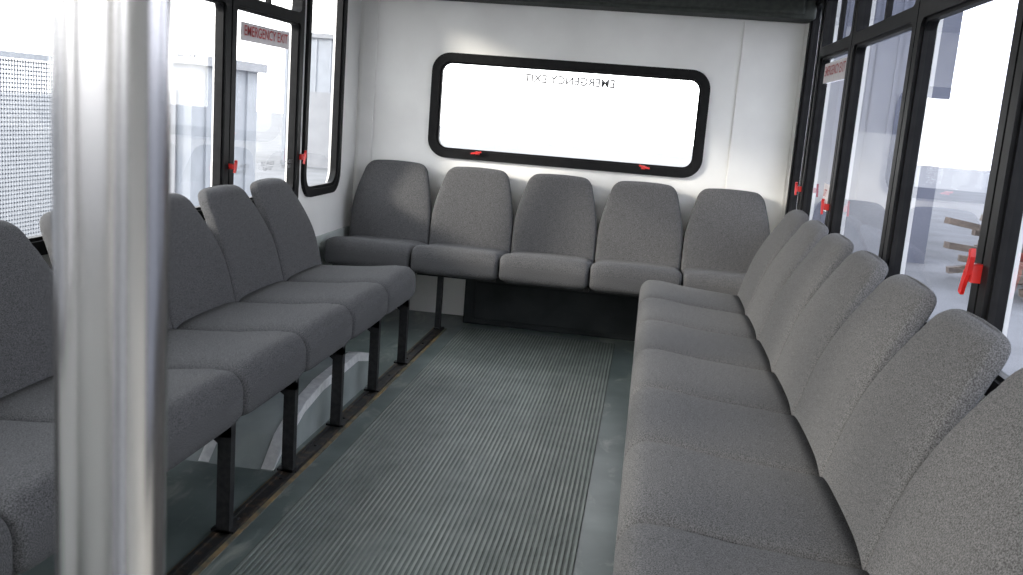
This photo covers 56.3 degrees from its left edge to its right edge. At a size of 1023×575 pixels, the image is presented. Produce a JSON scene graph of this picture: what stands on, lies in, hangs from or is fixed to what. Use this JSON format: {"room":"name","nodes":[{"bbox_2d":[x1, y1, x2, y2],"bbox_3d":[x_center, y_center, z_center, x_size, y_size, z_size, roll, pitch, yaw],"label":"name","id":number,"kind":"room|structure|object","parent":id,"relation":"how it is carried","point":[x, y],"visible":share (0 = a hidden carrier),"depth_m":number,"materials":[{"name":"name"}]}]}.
{"room":"vehicle interior","nodes":[
{"label":"vehicle interior","id":0,"kind":"room"},
{"bbox_2d":[42,0,361,271],"bbox_3d":[-1.378,-0.302,1.975,0.050,1.950,6.846,6,11,8],"label":"wall","id":1,"kind":"structure","parent":0,"point":[329,212],"depth_m":5.03,"materials":[{"name":"white plastic"}]},
{"bbox_2d":[27,234,47,255],"bbox_3d":[-1.238,-0.649,2.510,0.075,1.140,0.775,6,11,8],"label":"window","id":2,"kind":"structure","parent":1,"relation":"in","point":[37,241],"depth_m":2.59,"materials":[{"name":"black metal"}]},
{"bbox_2d":[195,0,231,219],"bbox_3d":[-1.140,-0.779,3.254,0.046,1.140,0.750,6,11,8],"label":"window","id":3,"kind":"structure","parent":1,"relation":"in","point":[223,16],"depth_m":3.60,"materials":[{"name":"black metal"}]},
{"bbox_2d":[228,0,306,206],"bbox_3d":[-1.014,-0.905,3.991,0.075,1.140,0.775,6,11,8],"label":"window","id":4,"kind":"structure","parent":1,"relation":"in","point":[295,17],"depth_m":4.28,"materials":[{"name":"black metal"}]},
{"bbox_2d":[240,21,288,48],"bbox_3d":[-1.013,-1.040,3.954,0.004,0.072,0.500,6,11,8],"label":"decal","id":5,"kind":"object","parent":4,"relation":"attached to","point":[254,33],"visible":1,"depth_m":3.93,"materials":[{"name":"red"}]},
{"bbox_2d":[261,161,273,170],"bbox_3d":[-1.045,-0.521,4.100,0.001,0.037,0.138,6,11,8],"label":"decal","id":6,"kind":"object","parent":4,"relation":"attached to","point":[266,168],"visible":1,"depth_m":4.10,"materials":[{"name":"grey"}]},
{"bbox_2d":[301,0,347,196],"bbox_3d":[-0.925,-1.025,4.682,0.046,1.140,0.540,6,11,8],"label":"window","id":7,"kind":"structure","parent":1,"relation":"in","point":[331,185],"depth_m":4.87,"materials":[{"name":"black metal"}]},
{"bbox_2d":[316,225,349,264],"bbox_3d":[-1.287,0.302,2.886,0.012,0.450,5.146,6,11,8],"label":"trim","id":8,"kind":"structure","parent":1,"relation":"attached to","point":[321,239],"depth_m":4.93,"materials":[{"name":"grey plastic"}]},
{"bbox_2d":[18,309,634,574],"bbox_3d":[-0.277,0.815,2.001,2.441,0.080,6.846,6,11,8],"label":"floor","id":9,"kind":"structure","parent":0,"point":[191,486],"depth_m":2.92,"materials":[{"name":"rubber"}]},
{"bbox_2d":[50,0,171,574],"bbox_3d":[-0.131,0.077,0.314,0.068,2.000,0.068,6,11,8],"label":"pole","id":10,"kind":"object","parent":9,"relation":"on","point":[111,60],"visible":1,"depth_m":0.29,"materials":[{"name":"metal"}]},
{"bbox_2d":[185,351,368,470],"bbox_3d":[-0.918,0.356,3.514,0.560,0.174,1.140,6,11,8],"label":"wheel well cover","id":11,"kind":"object","parent":9,"relation":"on","point":[258,439],"visible":0.41,"depth_m":3.15,"materials":[{"name":"plastic"}]},
{"bbox_2d":[166,326,445,574],"bbox_3d":[-0.738,0.627,2.569,0.070,0.012,4.980,6,11,8],"label":"track","id":12,"kind":"object","parent":9,"relation":"on","point":[208,549],"visible":0.94,"depth_m":2.87,"materials":[{"name":"metal"}]},
{"bbox_2d":[0,518,12,574],"bbox_3d":[-1.142,0.410,1.384,0.622,0.780,0.443,6,11,8],"label":"seat","id":13,"kind":"object","parent":12,"relation":"on","point":[6,555],"visible":1,"depth_m":1.53,"materials":[{"name":"fabric"}]},
{"bbox_2d":[0,420,54,574],"bbox_3d":[-1.077,0.335,1.818,0.622,0.780,0.443,6,11,8],"label":"seat","id":14,"kind":"object","parent":12,"relation":"on","point":[27,472],"visible":0.35,"depth_m":1.64,"materials":[{"name":"fabric"}]},
{"bbox_2d":[0,220,242,533],"bbox_3d":[-1.011,0.260,2.252,0.622,0.780,0.443,6,11,8],"label":"seat","id":15,"kind":"object","parent":12,"relation":"on","point":[204,406],"visible":0.61,"depth_m":2.26,"materials":[{"name":"fabric"}]},
{"bbox_2d":[39,211,305,472],"bbox_3d":[-0.946,0.185,2.686,0.622,0.780,0.443,6,11,8],"label":"seat","id":16,"kind":"object","parent":12,"relation":"on","point":[266,364],"visible":0.26,"depth_m":2.64,"materials":[{"name":"fabric"}]},
{"bbox_2d":[169,193,351,427],"bbox_3d":[-0.881,0.110,3.119,0.622,0.780,0.443,6,11,8],"label":"seat","id":17,"kind":"object","parent":12,"relation":"on","point":[201,296],"visible":0.59,"depth_m":3.09,"materials":[{"name":"fabric"}]},
{"bbox_2d":[198,185,387,391],"bbox_3d":[-0.815,0.035,3.553,0.622,0.780,0.443,6,11,8],"label":"seat","id":18,"kind":"object","parent":12,"relation":"on","point":[246,243],"visible":0.71,"depth_m":3.49,"materials":[{"name":"fabric"}]},
{"bbox_2d":[250,178,415,364],"bbox_3d":[-0.750,-0.039,3.987,0.622,0.780,0.443,6,11,8],"label":"seat","id":19,"kind":"object","parent":12,"relation":"on","point":[290,227],"visible":0.77,"depth_m":3.93,"materials":[{"name":"fabric"}]},
{"bbox_2d":[411,167,512,329],"bbox_3d":[-0.243,-0.199,4.955,0.442,0.822,0.555,6,11,8],"label":"seat","id":20,"kind":"object","parent":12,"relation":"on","point":[471,229],"visible":0.97,"depth_m":5.06,"materials":[{"name":"fabric"}]},
{"bbox_2d":[325,160,431,273],"bbox_3d":[-0.671,-0.371,4.990,0.443,0.564,0.555,6,11,8],"label":"seat","id":21,"kind":"object","parent":9,"relation":"on","point":[391,211],"visible":0.91,"depth_m":5.12,"materials":[{"name":"fabric"}]},
{"bbox_2d":[228,327,614,574],"bbox_3d":[-0.314,0.768,2.006,0.810,0.002,6.160,6,11,8],"label":"mat","id":22,"kind":"object","parent":9,"relation":"on","point":[482,464],"visible":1,"depth_m":3.02,"materials":[{"name":"grey rubber"}]},
{"bbox_2d":[463,279,638,340],"bbox_3d":[0.554,0.132,5.116,1.618,0.262,0.168,6,11,8],"label":"box","id":23,"kind":"object","parent":9,"relation":"on","point":[500,304],"visible":0.45,"depth_m":5.08,"materials":[{"name":"plastic"}]},
{"bbox_2d":[499,174,596,292],"bbox_3d":[0.206,-0.280,4.873,0.443,0.564,0.555,6,11,8],"label":"seat","id":24,"kind":"object","parent":23,"relation":"on","point":[555,227],"visible":0.94,"depth_m":5.00,"materials":[{"name":"fabric"}]},
{"bbox_2d":[589,181,682,296],"bbox_3d":[0.645,-0.235,4.815,0.443,0.564,0.555,6,11,8],"label":"seat","id":25,"kind":"object","parent":23,"relation":"on","point":[640,236],"visible":0.92,"depth_m":4.95,"materials":[{"name":"fabric"}]},
{"bbox_2d":[680,188,769,294],"bbox_3d":[1.084,-0.190,4.756,0.443,0.564,0.555,6,11,8],"label":"seat","id":26,"kind":"object","parent":23,"relation":"on","point":[726,228],"visible":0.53,"depth_m":4.89,"materials":[{"name":"fabric"}]},
{"bbox_2d":[637,209,808,314],"bbox_3d":[0.865,0.060,4.062,0.640,0.832,0.443,6,11,8],"label":"seat","id":27,"kind":"object","parent":9,"relation":"on","point":[740,303],"visible":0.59,"depth_m":3.95,"materials":[{"name":"fabric"}]},
{"bbox_2d":[635,220,828,339],"bbox_3d":[0.800,0.135,3.629,0.640,0.832,0.443,6,11,8],"label":"seat","id":28,"kind":"object","parent":9,"relation":"on","point":[750,326],"visible":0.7,"depth_m":3.52,"materials":[{"name":"fabric"}]},
{"bbox_2d":[632,233,853,371],"bbox_3d":[0.735,0.209,3.195,0.640,0.832,0.443,6,11,8],"label":"seat","id":29,"kind":"object","parent":9,"relation":"on","point":[763,353],"visible":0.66,"depth_m":3.08,"materials":[{"name":"fabric"}]},
{"bbox_2d":[628,250,887,414],"bbox_3d":[0.669,0.284,2.761,0.640,0.832,0.443,6,11,8],"label":"seat","id":30,"kind":"object","parent":9,"relation":"on","point":[780,390],"visible":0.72,"depth_m":2.65,"materials":[{"name":"fabric"}]},
{"bbox_2d":[622,274,936,476],"bbox_3d":[0.604,0.359,2.328,0.640,0.832,0.443,6,11,8],"label":"seat","id":31,"kind":"object","parent":9,"relation":"on","point":[804,441],"visible":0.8,"depth_m":2.22,"materials":[{"name":"fabric"}]},
{"bbox_2d":[614,309,1010,569],"bbox_3d":[0.538,0.434,1.894,0.640,0.832,0.443,6,11,8],"label":"seat","id":32,"kind":"object","parent":9,"relation":"on","point":[840,516],"visible":0.87,"depth_m":1.78,"materials":[{"name":"fabric"}]},
{"bbox_2d":[613,368,1022,574],"bbox_3d":[0.473,0.509,1.460,0.640,0.832,0.443,6,11,8],"label":"seat","id":33,"kind":"object","parent":9,"relation":"on","point":[960,512],"visible":1,"depth_m":1.47,"materials":[{"name":"fabric"}]},
{"bbox_2d":[352,0,808,315],"bbox_3d":[0.300,-0.752,5.130,2.341,1.950,0.050,6,11,8],"label":"wall","id":34,"kind":"structure","parent":0,"point":[412,34],"depth_m":5.06,"materials":[{"name":"white plastic"}]},
{"bbox_2d":[355,0,379,192],"bbox_3d":[-0.792,-0.977,5.224,0.085,1.190,0.012,6,11,8],"label":"trim","id":35,"kind":"structure","parent":34,"relation":"attached to","point":[371,7],"depth_m":5.20,"materials":[{"name":"white plastic"}]},
{"bbox_2d":[428,52,709,177],"bbox_3d":[0.288,-0.916,5.070,1.472,0.557,0.076,6,11,8],"label":"window","id":36,"kind":"structure","parent":34,"relation":"in","point":[445,59],"depth_m":5.06,"materials":[{"name":"black rubber"}]},
{"bbox_2d":[524,73,614,87],"bbox_3d":[0.305,-1.091,5.043,0.480,0.045,0.001,6,11,8],"label":"decal","id":37,"kind":"object","parent":36,"relation":"attached to","point":[603,82],"visible":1,"depth_m":5.04,"materials":[{"name":"grey"}]},
{"bbox_2d":[445,0,816,23],"bbox_3d":[0.341,-1.503,4.852,2.333,0.150,0.224,6,11,8],"label":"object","id":38,"kind":"object","parent":34,"relation":"attached to","point":[792,11],"visible":1,"depth_m":4.70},
{"bbox_2d":[725,20,805,232],"bbox_3d":[1.290,-0.763,4.948,0.303,1.190,0.010,6,11,8],"label":"wall panel","id":39,"kind":"object","parent":34,"relation":"attached to","point":[771,52],"depth_m":4.92,"materials":[{"name":"white plastic"}]},
{"bbox_2d":[840,0,1022,404],"bbox_3d":[0.980,-0.059,1.661,0.050,1.950,6.846,6,11,8],"label":"wall","id":40,"kind":"structure","parent":0,"point":[940,25],"depth_m":2.76,"materials":[{"name":"white plastic"}]},
{"bbox_2d":[785,0,825,214],"bbox_3d":[1.435,-0.829,4.622,0.046,1.140,0.390,6,11,8],"label":"window","id":41,"kind":"structure","parent":40,"relation":"in","point":[815,26],"depth_m":4.71,"materials":[{"name":"black metal"}]},
{"bbox_2d":[794,0,857,225],"bbox_3d":[1.331,-0.728,4.031,0.075,1.140,0.768,6,11,8],"label":"window","id":42,"kind":"structure","parent":40,"relation":"in","point":[839,15],"depth_m":4.13,"materials":[{"name":"clear glass"}]},
{"bbox_2d":[823,183,829,211],"bbox_3d":[1.288,-0.371,3.928,0.004,0.110,0.120,6,11,8],"label":"decal","id":43,"kind":"object","parent":42,"relation":"attached to","point":[826,186],"visible":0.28,"depth_m":3.92,"materials":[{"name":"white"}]},
{"bbox_2d":[823,57,846,83],"bbox_3d":[1.353,-0.907,4.000,0.004,0.085,0.540,6,11,8],"label":"decal","id":44,"kind":"object","parent":42,"relation":"attached to","point":[834,71],"visible":1,"depth_m":3.99,"materials":[{"name":"red"}]},
{"bbox_2d":[827,0,920,258],"bbox_3d":[1.222,-0.585,3.208,0.046,1.140,0.930,6,11,8],"label":"window","id":45,"kind":"structure","parent":40,"relation":"in","point":[864,35],"depth_m":3.56,"materials":[{"name":"black metal"}]},
{"bbox_2d":[882,0,1022,330],"bbox_3d":[1.075,-0.435,2.334,0.075,1.140,0.848,6,11,8],"label":"window","id":46,"kind":"structure","parent":40,"relation":"in","point":[931,12],"depth_m":2.67,"materials":[{"name":"black metal"}]},
{"bbox_2d":[974,30,1022,395],"bbox_3d":[0.968,-0.295,1.527,0.046,1.140,0.820,6,11,8],"label":"window","id":47,"kind":"structure","parent":40,"relation":"in","point":[1007,210],"depth_m":1.93,"materials":[{"name":"black metal"}]},
{"label":"outside","id":48,"kind":"structure","parent":0,"visible":0},
{"bbox_2d":[0,92,1022,375],"bbox_3d":[4.262,-3.190,29.584,120.000,0.001,120.000,6,11,8],"label":"ground","id":49,"kind":"structure","parent":48,"point":[960,193],"depth_m":36.46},
{"bbox_2d":[0,50,51,236],"bbox_3d":[-4.609,-0.329,4.742,0.067,2.105,10.070,6,11,8],"label":"facade","id":50,"kind":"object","parent":49,"relation":"on","point":[9,54],"visible":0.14,"depth_m":8.01,"materials":[{"name":"metal"}]},
{"bbox_2d":[49,43,267,205],"bbox_3d":[-4.582,-1.924,12.670,1.850,2.270,2.200,6,11,8],"label":"building","id":51,"kind":"structure","parent":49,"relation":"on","point":[192,74],"depth_m":11.81,"materials":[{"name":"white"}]},
{"bbox_2d":[281,31,333,167],"bbox_3d":[-4.820,-5.316,27.509,2.200,3.520,4.200,6,11,8],"label":"storage shed","id":52,"kind":"object","parent":49,"relation":"on","point":[322,43],"visible":0.34,"depth_m":25.53,"materials":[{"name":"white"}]},
{"bbox_2d":[843,0,963,263],"bbox_3d":[6.267,-4.091,17.842,2.250,6.320,6.200,6,11,8],"label":"building","id":53,"kind":"structure","parent":49,"relation":"on","point":[887,60],"depth_m":15.08,"materials":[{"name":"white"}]},
{"bbox_2d":[943,214,1022,297],"bbox_3d":[7.849,-0.333,12.843,3.807,1.325,3.148,6,11,8],"label":"pile","id":54,"kind":"object","parent":49,"relation":"on","point":[975,227],"visible":0.31,"depth_m":13.42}
]}

